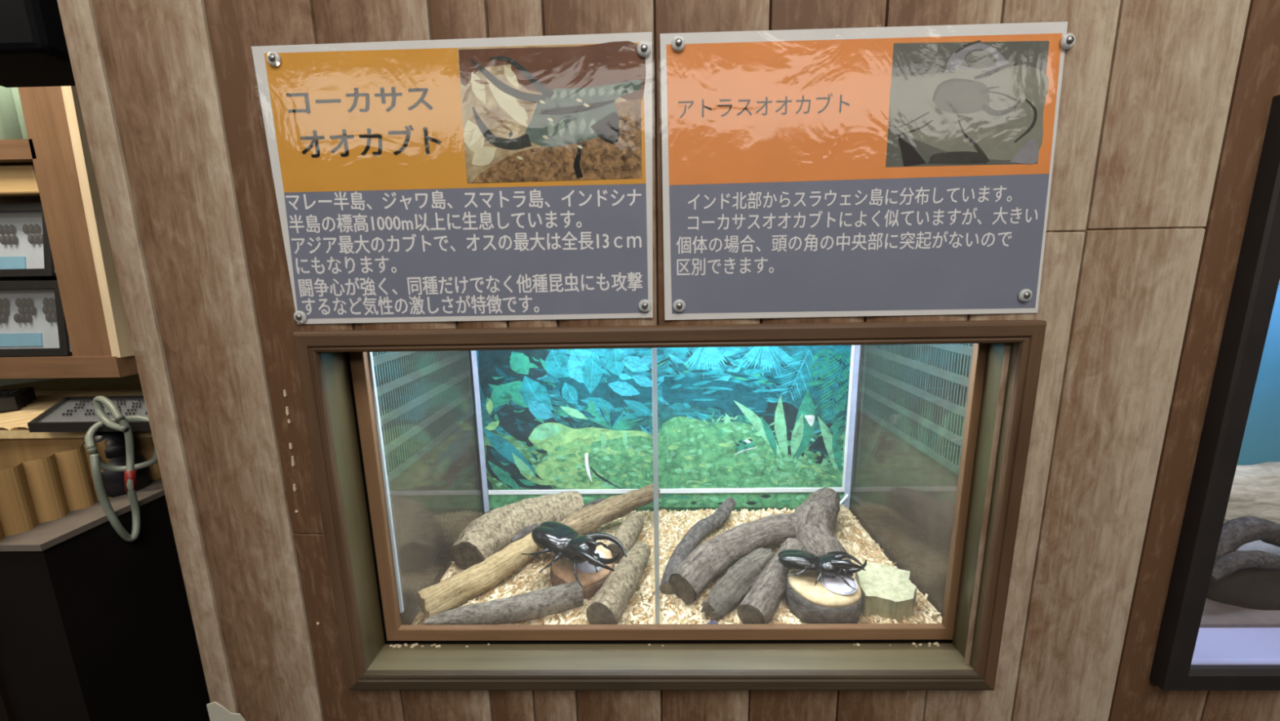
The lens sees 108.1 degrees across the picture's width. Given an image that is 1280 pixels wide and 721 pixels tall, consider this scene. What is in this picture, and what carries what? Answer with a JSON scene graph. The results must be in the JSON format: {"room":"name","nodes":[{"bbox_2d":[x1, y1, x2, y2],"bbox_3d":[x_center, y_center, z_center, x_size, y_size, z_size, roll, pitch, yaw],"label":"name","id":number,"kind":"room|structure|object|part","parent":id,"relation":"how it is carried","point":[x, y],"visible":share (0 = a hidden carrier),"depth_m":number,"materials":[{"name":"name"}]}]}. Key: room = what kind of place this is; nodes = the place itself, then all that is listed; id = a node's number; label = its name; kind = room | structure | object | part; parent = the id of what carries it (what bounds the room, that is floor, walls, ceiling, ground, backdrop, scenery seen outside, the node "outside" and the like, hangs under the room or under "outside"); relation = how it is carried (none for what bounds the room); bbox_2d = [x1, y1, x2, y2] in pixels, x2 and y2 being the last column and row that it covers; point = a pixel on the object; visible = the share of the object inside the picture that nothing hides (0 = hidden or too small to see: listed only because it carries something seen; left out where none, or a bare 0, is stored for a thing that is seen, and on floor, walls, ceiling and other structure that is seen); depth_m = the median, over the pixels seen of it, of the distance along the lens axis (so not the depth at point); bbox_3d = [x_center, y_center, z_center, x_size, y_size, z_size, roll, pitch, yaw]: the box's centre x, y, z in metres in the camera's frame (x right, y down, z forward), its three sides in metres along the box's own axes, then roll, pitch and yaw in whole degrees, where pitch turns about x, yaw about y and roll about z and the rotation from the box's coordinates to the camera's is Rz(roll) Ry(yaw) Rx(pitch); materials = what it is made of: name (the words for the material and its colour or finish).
{"room":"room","nodes":[
{"label":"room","id":0,"kind":"room"},
{"bbox_2d":[0,377,58,386],"bbox_3d":[-1.342,-0.286,1.605,1.950,2.500,0.050,-1,10,1],"label":"wall","id":1,"kind":"structure","parent":0,"point":[2,381],"depth_m":1.66,"materials":[{"name":"brown wood"}]},
{"bbox_2d":[57,0,1279,720],"bbox_3d":[0.889,-0.096,0.371,2.647,2.500,0.031,-1,10,1],"label":"wall","id":2,"kind":"structure","parent":0,"point":[1165,106],"depth_m":0.38,"materials":[{"name":"brown wood"}]},
{"bbox_2d":[266,50,280,66],"bbox_3d":[-0.275,-0.227,0.347,0.010,0.010,0.004,-1,10,1],"label":"screw","id":3,"kind":"object","parent":2,"relation":"attached to","point":[271,57],"visible":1,"depth_m":0.35,"materials":[{"name":"metal"}]},
{"bbox_2d":[293,310,306,323],"bbox_3d":[-0.281,-0.036,0.383,0.010,0.010,0.004,-1,10,1],"label":"screw","id":4,"kind":"object","parent":2,"relation":"attached to","point":[298,317],"visible":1,"depth_m":0.38,"materials":[{"name":"metal"}]},
{"bbox_2d":[251,31,653,324],"bbox_3d":[-0.140,-0.136,0.365,0.305,0.215,0.002,-1,10,1],"label":"notice","id":5,"kind":"object","parent":2,"relation":"attached to","point":[488,179],"visible":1,"depth_m":0.36,"materials":[{"name":"grey plastic"}]},
{"bbox_3d":[-0.140,-0.184,0.356,0.287,0.101,0.001,-1,10,1],"label":"header panel","id":6,"kind":"part","parent":5,"relation":"part of","materials":[{"name":"orange paper"}]},
{"bbox_3d":[-0.140,-0.086,0.374,0.291,0.101,0.001,-1,10,1],"label":"text panel","id":7,"kind":"part","parent":5,"relation":"part of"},
{"bbox_2d":[457,40,645,183],"bbox_3d":[-0.066,-0.188,0.354,0.141,0.098,0.001,-1,10,1],"label":"print","id":8,"kind":"object","parent":5,"relation":"attached to","point":[529,112],"depth_m":0.35},
{"bbox_2d":[636,40,647,57],"bbox_3d":[0.003,-0.230,0.342,0.010,0.010,0.004,-1,10,1],"label":"screw","id":9,"kind":"object","parent":2,"relation":"attached to","point":[643,47],"visible":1,"depth_m":0.34,"materials":[{"name":"metal"}]},
{"bbox_2d":[641,302,648,309],"bbox_3d":[0.004,-0.044,0.377,0.010,0.010,0.004,-1,10,1],"label":"screw","id":10,"kind":"object","parent":2,"relation":"attached to","point":[644,305],"visible":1,"depth_m":0.38,"materials":[{"name":"metal"}]},
{"bbox_2d":[293,319,1046,690],"bbox_3d":[0.022,0.137,0.425,0.606,0.342,0.046,-1,10,1],"label":"window surround","id":11,"kind":"object","parent":2,"relation":"attached to","point":[333,365],"visible":1,"depth_m":0.43,"materials":[{"name":"brown wood"}]},
{"bbox_2d":[389,641,939,648],"bbox_3d":[0.021,0.285,0.465,0.551,0.002,0.006,-1,10,1],"label":"crumbs","id":12,"kind":"object","parent":11,"relation":"on","point":[412,646],"visible":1,"depth_m":0.47,"materials":[{"name":"beige wood"}]},
{"bbox_3d":[0.019,-0.020,0.381,0.606,0.018,0.016,-1,10,1],"label":"rail","id":13,"kind":"part","parent":11,"relation":"part of","materials":[{"name":"brown wood"}]},
{"bbox_2d":[367,343,973,624],"bbox_3d":[0.034,0.094,0.581,0.596,0.362,0.277,-1,10,1],"label":"terrarium","id":14,"kind":"object","parent":11,"relation":"attached to","point":[907,403],"visible":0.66,"depth_m":0.56,"materials":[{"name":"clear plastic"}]},
{"bbox_2d":[372,350,475,482],"bbox_3d":[-0.257,0.016,0.565,0.003,0.180,0.257,-1,10,1],"label":"vent grille","id":15,"kind":"object","parent":14,"relation":"attached to","point":[422,399],"depth_m":0.54,"materials":[{"name":"grey plastic"}]},
{"bbox_3d":[0.037,0.270,0.614,0.596,0.004,0.277,-1,10,1],"label":"panel","id":16,"kind":"part","parent":14,"relation":"part of","materials":[{"name":"clear glass"}]},
{"bbox_3d":[0.018,0.094,0.576,0.003,0.352,0.259,-1,10,1],"label":"partition pane","id":17,"kind":"part","parent":14,"relation":"part of","materials":[{"name":"clear glass"}]},
{"bbox_2d":[475,345,851,512],"bbox_3d":[0.036,0.070,0.705,0.567,0.349,0.002,-1,10,1],"label":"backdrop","id":18,"kind":"structure","parent":14,"relation":"on","point":[750,416],"depth_m":0.71,"materials":[{"name":"teal paper"}]},
{"bbox_2d":[584,453,591,481],"bbox_3d":[-0.080,0.167,0.721,0.010,0.049,0.001,-1,10,1],"label":"white sliver","id":19,"kind":"object","parent":18,"relation":"attached to","point":[586,455],"visible":1,"depth_m":0.72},
{"bbox_3d":[0.037,0.069,0.715,0.596,0.354,0.004,-1,10,1],"label":"panel","id":20,"kind":"part","parent":14,"relation":"part of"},
{"bbox_3d":[0.040,0.205,0.728,0.558,0.007,0.002,-1,10,1],"label":"white trim","id":21,"kind":"part","parent":14,"relation":"part of","materials":[{"name":"white plastic"}]},
{"bbox_2d":[411,503,942,624],"bbox_3d":[0.037,0.258,0.606,0.570,0.022,0.263,-1,10,1],"label":"chips","id":22,"kind":"object","parent":14,"relation":"in","point":[673,525],"visible":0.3,"depth_m":0.57,"materials":[{"name":"beige wood"}]},
{"bbox_2d":[416,531,538,617],"bbox_3d":[-0.180,0.256,0.559,0.041,0.040,0.164,9,14,42],"label":"log","id":23,"kind":"object","parent":22,"relation":"on","point":[456,589],"visible":0.8,"depth_m":0.53,"materials":[{"name":"brown wood"}]},
{"bbox_2d":[511,522,538,542],"bbox_3d":[-0.151,0.227,0.612,0.015,0.012,0.039,6,13,34],"label":"bark sliver","id":24,"kind":"object","parent":23,"relation":"on","point":[527,530],"visible":0.99,"depth_m":0.61,"materials":[{"name":"grey wood"}]},
{"bbox_2d":[424,580,583,624],"bbox_3d":[-0.144,0.269,0.501,0.165,0.028,0.028,-4,11,-16],"label":"log","id":25,"kind":"object","parent":22,"relation":"on","point":[550,600],"visible":0.98,"depth_m":0.49,"materials":[{"name":"grey wood"}]},
{"bbox_2d":[450,490,584,569],"bbox_3d":[-0.166,0.228,0.645,0.190,0.058,0.068,-10,14,-41],"label":"log","id":26,"kind":"object","parent":22,"relation":"on","point":[488,534],"visible":0.75,"depth_m":0.61,"materials":[{"name":"brown wood"}]},
{"bbox_2d":[550,540,613,599],"bbox_3d":[-0.070,0.255,0.565,0.077,0.047,0.080,-1,10,1],"label":"stump","id":27,"kind":"object","parent":22,"relation":"on","point":[562,571],"visible":0.42,"depth_m":0.54,"materials":[{"name":"brown wood"}]},
{"bbox_2d":[520,520,627,586],"bbox_3d":[-0.075,0.219,0.536,0.122,0.035,0.090,8,14,40],"label":"rhinoceros beetle","id":28,"kind":"object","parent":27,"relation":"on","point":[557,539],"visible":1,"depth_m":0.53,"materials":[{"name":"black plastic"}]},
{"bbox_2d":[576,549,605,573],"bbox_3d":[-0.060,0.240,0.554,0.037,0.010,0.036,-1,10,1],"label":"cup","id":29,"kind":"object","parent":27,"relation":"in","point":[585,567],"visible":0.41,"depth_m":0.54,"materials":[{"name":"white plastic"}]},
{"bbox_2d":[584,497,608,506],"bbox_3d":[-0.064,0.218,0.710,0.053,0.011,0.016,-4,11,-17],"label":"bark sliver","id":30,"kind":"object","parent":22,"relation":"on","point":[597,500],"visible":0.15,"depth_m":0.71,"materials":[{"name":"beige wood"}]},
{"bbox_2d":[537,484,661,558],"bbox_3d":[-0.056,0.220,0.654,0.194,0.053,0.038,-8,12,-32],"label":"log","id":31,"kind":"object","parent":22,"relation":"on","point":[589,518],"visible":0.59,"depth_m":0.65,"materials":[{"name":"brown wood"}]},
{"bbox_2d":[586,541,650,624],"bbox_3d":[-0.019,0.256,0.541,0.037,0.036,0.130,3,11,19],"label":"log","id":32,"kind":"object","parent":22,"relation":"on","point":[609,603],"visible":0.96,"depth_m":0.51,"materials":[{"name":"brown wood"}]},
{"bbox_2d":[607,511,644,564],"bbox_3d":[-0.018,0.240,0.633,0.032,0.031,0.085,2,11,18],"label":"log","id":33,"kind":"object","parent":22,"relation":"on","point":[628,533],"visible":0.79,"depth_m":0.62,"materials":[{"name":"brown wood"}]},
{"bbox_2d":[659,497,736,595],"bbox_3d":[0.077,0.239,0.624,0.034,0.031,0.212,5,12,31],"label":"log","id":34,"kind":"object","parent":22,"relation":"on","point":[689,542],"visible":0.91,"depth_m":0.62,"materials":[{"name":"grey wood"}]},
{"bbox_2d":[706,620,717,623],"bbox_3d":[0.076,0.278,0.488,0.021,0.011,0.007,-1,10,1],"label":"fragment","id":35,"kind":"object","parent":22,"relation":"on","point":[710,621],"visible":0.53,"depth_m":0.49,"materials":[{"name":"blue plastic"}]},
{"bbox_2d":[699,546,774,620],"bbox_3d":[0.116,0.256,0.538,0.036,0.036,0.129,9,14,42],"label":"wood","id":36,"kind":"object","parent":22,"relation":"on","point":[730,590],"visible":0.88,"depth_m":0.52,"materials":[{"name":"brown wood"}]},
{"bbox_2d":[668,487,852,604],"bbox_3d":[0.175,0.234,0.577,0.295,0.063,0.119,-7,12,-28],"label":"branch","id":37,"kind":"object","parent":22,"relation":"on","point":[813,522],"visible":0.81,"depth_m":0.58,"materials":[{"name":"brown wood"}]},
{"bbox_2d":[737,537,805,623],"bbox_3d":[0.156,0.254,0.535,0.034,0.037,0.141,6,13,35],"label":"log","id":38,"kind":"object","parent":22,"relation":"on","point":[761,603],"visible":0.81,"depth_m":0.50,"materials":[{"name":"brown wood"}]},
{"bbox_2d":[784,568,862,623],"bbox_3d":[0.202,0.257,0.514,0.080,0.041,0.079,-1,10,1],"label":"stump","id":39,"kind":"object","parent":22,"relation":"on","point":[809,602],"visible":0.69,"depth_m":0.48,"materials":[{"name":"brown wood"}]},
{"bbox_2d":[777,549,866,590],"bbox_3d":[0.198,0.228,0.510,0.091,0.034,0.072,4,12,26],"label":"rhinoceros beetle","id":40,"kind":"object","parent":39,"relation":"on","point":[830,564],"visible":1,"depth_m":0.50,"materials":[{"name":"black plastic"}]},
{"bbox_2d":[820,574,857,595],"bbox_3d":[0.214,0.240,0.499,0.037,0.006,0.037,-1,10,1],"label":"cup","id":41,"kind":"object","parent":39,"relation":"on","point":[836,584],"visible":0.89,"depth_m":0.49,"materials":[{"name":"white plastic"}]},
{"bbox_2d":[854,561,916,621],"bbox_3d":[0.271,0.257,0.512,0.059,0.036,0.059,3,11,19],"label":"wood block","id":42,"kind":"object","parent":22,"relation":"on","point":[887,591],"visible":0.9,"depth_m":0.49,"materials":[{"name":"beige wood"}]},
{"bbox_3d":[0.314,0.046,0.694,0.004,0.309,0.002,-1,10,1],"label":"white trim","id":43,"kind":"part","parent":14,"relation":"part of","materials":[{"name":"white plastic"}]},
{"bbox_2d":[856,343,973,475],"bbox_3d":[0.323,0.008,0.554,0.003,0.180,0.257,-1,10,1],"label":"vent grille","id":44,"kind":"object","parent":14,"relation":"attached to","point":[916,395],"depth_m":0.53,"materials":[{"name":"grey plastic"}]},
{"bbox_3d":[0.025,0.299,0.440,0.606,0.018,0.016,-1,10,1],"label":"rail","id":45,"kind":"part","parent":11,"relation":"part of","materials":[{"name":"brown wood"}]},
{"bbox_2d":[674,35,684,51],"bbox_3d":[0.028,-0.234,0.341,0.010,0.010,0.004,-1,10,1],"label":"screw","id":46,"kind":"object","parent":2,"relation":"attached to","point":[678,42],"visible":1,"depth_m":0.34,"materials":[{"name":"metal"}]},
{"bbox_2d":[675,302,682,309],"bbox_3d":[0.032,-0.044,0.376,0.010,0.010,0.004,-1,10,1],"label":"screw","id":47,"kind":"object","parent":2,"relation":"attached to","point":[679,305],"visible":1,"depth_m":0.38,"materials":[{"name":"metal"}]},
{"bbox_2d":[659,21,1067,319],"bbox_3d":[0.168,-0.139,0.359,0.306,0.215,0.002,-1,10,1],"label":"notice","id":48,"kind":"object","parent":2,"relation":"attached to","point":[902,170],"visible":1,"depth_m":0.36,"materials":[{"name":"grey plastic"}]},
{"bbox_3d":[0.171,-0.091,0.368,0.295,0.103,0.001,-1,10,1],"label":"text panel","id":49,"kind":"part","parent":48,"relation":"part of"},
{"bbox_3d":[0.167,-0.188,0.350,0.293,0.100,0.001,-1,10,1],"label":"header panel","id":50,"kind":"part","parent":48,"relation":"part of","materials":[{"name":"orange paper"}]},
{"bbox_2d":[885,40,1049,167],"bbox_3d":[0.246,-0.192,0.348,0.118,0.087,0.001,-1,10,1],"label":"print","id":51,"kind":"object","parent":48,"relation":"attached to","point":[949,103],"depth_m":0.35},
{"bbox_2d":[1018,288,1032,302],"bbox_3d":[0.308,-0.052,0.370,0.010,0.010,0.004,-1,10,1],"label":"screw","id":52,"kind":"object","parent":2,"relation":"attached to","point":[1027,295],"visible":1,"depth_m":0.37,"materials":[{"name":"metal"}]},
{"bbox_2d":[1060,32,1075,48],"bbox_3d":[0.312,-0.232,0.337,0.010,0.010,0.004,-1,10,1],"label":"screw","id":53,"kind":"object","parent":2,"relation":"attached to","point":[1070,39],"visible":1,"depth_m":0.34,"materials":[{"name":"metal"}]},
{"bbox_2d":[1149,94,1279,690],"bbox_3d":[0.772,0.021,0.527,0.590,0.504,0.318,-1,10,1],"label":"display case","id":54,"kind":"object","parent":2,"relation":"attached to","point":[1241,426],"visible":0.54,"depth_m":0.40,"materials":[{"name":"black glass"}]},
{"bbox_3d":[0.773,0.286,0.424,0.590,0.022,0.018,-1,10,1],"label":"rail","id":55,"kind":"part","parent":54,"relation":"part of","materials":[{"name":"metal"}]},
{"bbox_3d":[0.776,0.248,0.571,0.551,0.004,0.306,-1,10,1],"label":"floor panel","id":56,"kind":"part","parent":54,"relation":"part of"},
{"bbox_2d":[1199,550,1279,627],"bbox_3d":[0.776,0.241,0.587,0.547,0.004,0.252,-1,10,1],"label":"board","id":57,"kind":"object","parent":54,"relation":"in","point":[1215,614],"visible":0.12,"depth_m":0.48,"materials":[{"name":"brown wood"}]},
{"bbox_2d":[1206,550,1279,609],"bbox_3d":[0.687,0.235,0.511,0.147,0.046,0.070,-1,10,1],"label":"rock","id":58,"kind":"object","parent":57,"relation":"on","point":[1259,588],"visible":0.54,"depth_m":0.49,"materials":[{"name":"stone"}]},
{"bbox_2d":[1209,550,1279,582],"bbox_3d":[0.667,0.225,0.498,0.158,0.050,0.021,-2,11,-8],"label":"branch","id":59,"kind":"object","parent":58,"relation":"on","point":[1228,563],"visible":0.82,"depth_m":0.48,"materials":[{"name":"grey plant"}]},
{"bbox_2d":[1214,515,1279,561],"bbox_3d":[0.697,0.203,0.520,0.211,0.063,0.028,-3,11,-11],"label":"branch","id":60,"kind":"object","parent":58,"relation":"on","point":[1237,532],"visible":0.64,"depth_m":0.50,"materials":[{"name":"grey plant"}]},
{"bbox_2d":[1223,461,1279,524],"bbox_3d":[0.969,0.183,0.665,0.496,0.084,0.080,-1,10,1],"label":"rock","id":61,"kind":"object","parent":57,"relation":"on","point":[1255,488],"visible":0.42,"depth_m":0.64,"materials":[{"name":"beige stone"}]},
{"bbox_2d":[1236,540,1279,555],"bbox_3d":[0.822,0.230,0.590,0.230,0.024,0.086,-1,10,1],"label":"rock","id":62,"kind":"object","parent":57,"relation":"on","point":[1257,544],"visible":0.11,"depth_m":0.58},
{"bbox_3d":[0.774,-0.011,0.681,0.559,0.476,0.004,-1,10,1],"label":"panel","id":63,"kind":"part","parent":54,"relation":"part of","materials":[{"name":"blue glass"}]},
{"bbox_3d":[-0.022,1.236,0.263,4.700,0.050,4.100,-1,10,1],"label":"floor","id":64,"kind":"structure","parent":0,"visible":0},
{"bbox_2d":[0,373,161,541],"bbox_3d":[-0.993,0.118,0.854,1.066,0.089,0.662,-1,10,1],"label":"countertop","id":65,"kind":"structure","parent":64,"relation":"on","point":[45,476],"depth_m":0.65,"materials":[{"name":"brown wood"}]},
{"bbox_2d":[0,386,35,411],"bbox_3d":[-1.119,0.070,0.808,0.062,0.022,0.102,-10,14,-40],"label":"case","id":66,"kind":"object","parent":65,"relation":"on","point":[15,398],"visible":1,"depth_m":0.81,"materials":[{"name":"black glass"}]},
{"bbox_3d":[-1.119,0.064,0.806,0.047,0.002,0.087,-10,14,-40],"label":"glass","id":67,"kind":"part","parent":66,"relation":"part of","materials":[{"name":"glass"}]},
{"bbox_2d":[0,85,138,378],"bbox_3d":[-1.199,-0.387,0.796,0.770,0.812,0.218,-1,10,1],"label":"shelf unit","id":68,"kind":"object","parent":65,"relation":"on","point":[57,146],"visible":0.36,"depth_m":0.72,"materials":[{"name":"brown wood"}]},
{"bbox_2d":[0,85,28,139],"bbox_3d":[-1.166,-0.495,0.775,0.440,0.294,0.026,-1,10,1],"label":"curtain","id":69,"kind":"object","parent":68,"relation":"hanging from","point":[12,123],"visible":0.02,"depth_m":0.79,"materials":[{"name":"green fabric"}]},
{"bbox_2d":[0,164,41,203],"bbox_3d":[-1.116,-0.292,0.781,0.335,0.044,0.100,-1,10,1],"label":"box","id":70,"kind":"object","parent":68,"relation":"attached to","point":[18,183],"visible":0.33,"depth_m":0.73,"materials":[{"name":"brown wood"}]},
{"bbox_2d":[0,280,72,356],"bbox_3d":[-1.072,-0.068,0.778,0.277,0.126,0.054,-1,10,1],"label":"case","id":71,"kind":"object","parent":68,"relation":"on","point":[33,322],"visible":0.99,"depth_m":0.78,"materials":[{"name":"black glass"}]},
{"bbox_2d":[0,202,57,280],"bbox_3d":[-1.092,-0.195,0.772,0.289,0.123,0.058,-1,10,1],"label":"case","id":72,"kind":"object","parent":71,"relation":"on","point":[25,251],"visible":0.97,"depth_m":0.78,"materials":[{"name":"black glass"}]},
{"bbox_2d":[26,395,151,432],"bbox_3d":[-0.774,0.080,0.724,0.433,0.014,0.149,-1,10,1],"label":"case","id":73,"kind":"object","parent":65,"relation":"on","point":[70,414],"visible":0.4,"depth_m":0.69,"materials":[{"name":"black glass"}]},
{"bbox_3d":[-0.774,0.076,0.723,0.419,0.002,0.143,-1,10,1],"label":"glass","id":74,"kind":"part","parent":73,"relation":"part of","materials":[{"name":"glass"}]},
{"bbox_2d":[84,395,157,541],"bbox_3d":[-0.723,0.145,0.635,0.078,0.196,0.096,-1,10,1],"label":"carabiner","id":75,"kind":"object","parent":65,"relation":"on","point":[97,463],"visible":0.97,"depth_m":0.62,"materials":[{"name":"silver metal"}]},
{"bbox_2d":[0,478,210,720],"bbox_3d":[-1.128,0.624,0.955,0.879,0.939,0.652,-1,10,1],"label":"counter base","id":76,"kind":"object","parent":64,"relation":"on","point":[96,624],"visible":0.22,"depth_m":0.60,"materials":[{"name":"black wood"}]},
{"bbox_3d":[-1.183,0.699,0.641,0.779,0.909,0.005,-1,10,1],"label":"door","id":77,"kind":"part","parent":76,"relation":"part of","materials":[{"name":"black wood"}]},
{"bbox_2d":[80,431,151,497],"bbox_3d":[-0.767,0.145,0.676,0.068,0.092,0.068,-1,10,1],"label":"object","id":78,"kind":"object","parent":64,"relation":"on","point":[113,481],"visible":0.53,"depth_m":0.66,"materials":[{"name":"black plastic"}]},
{"bbox_3d":[-0.410,-0.188,0.987,0.020,2.500,1.170,-1,10,1],"label":"wall","id":79,"kind":"structure","parent":0,"visible":0},
{"bbox_2d":[0,0,75,87],"bbox_3d":[-0.588,-0.495,0.399,0.140,0.450,0.080,-1,10,1],"label":"panel","id":80,"kind":"object","parent":79,"relation":"attached to","point":[33,49],"visible":0.65,"depth_m":0.41,"materials":[{"name":"black"}]}
]}

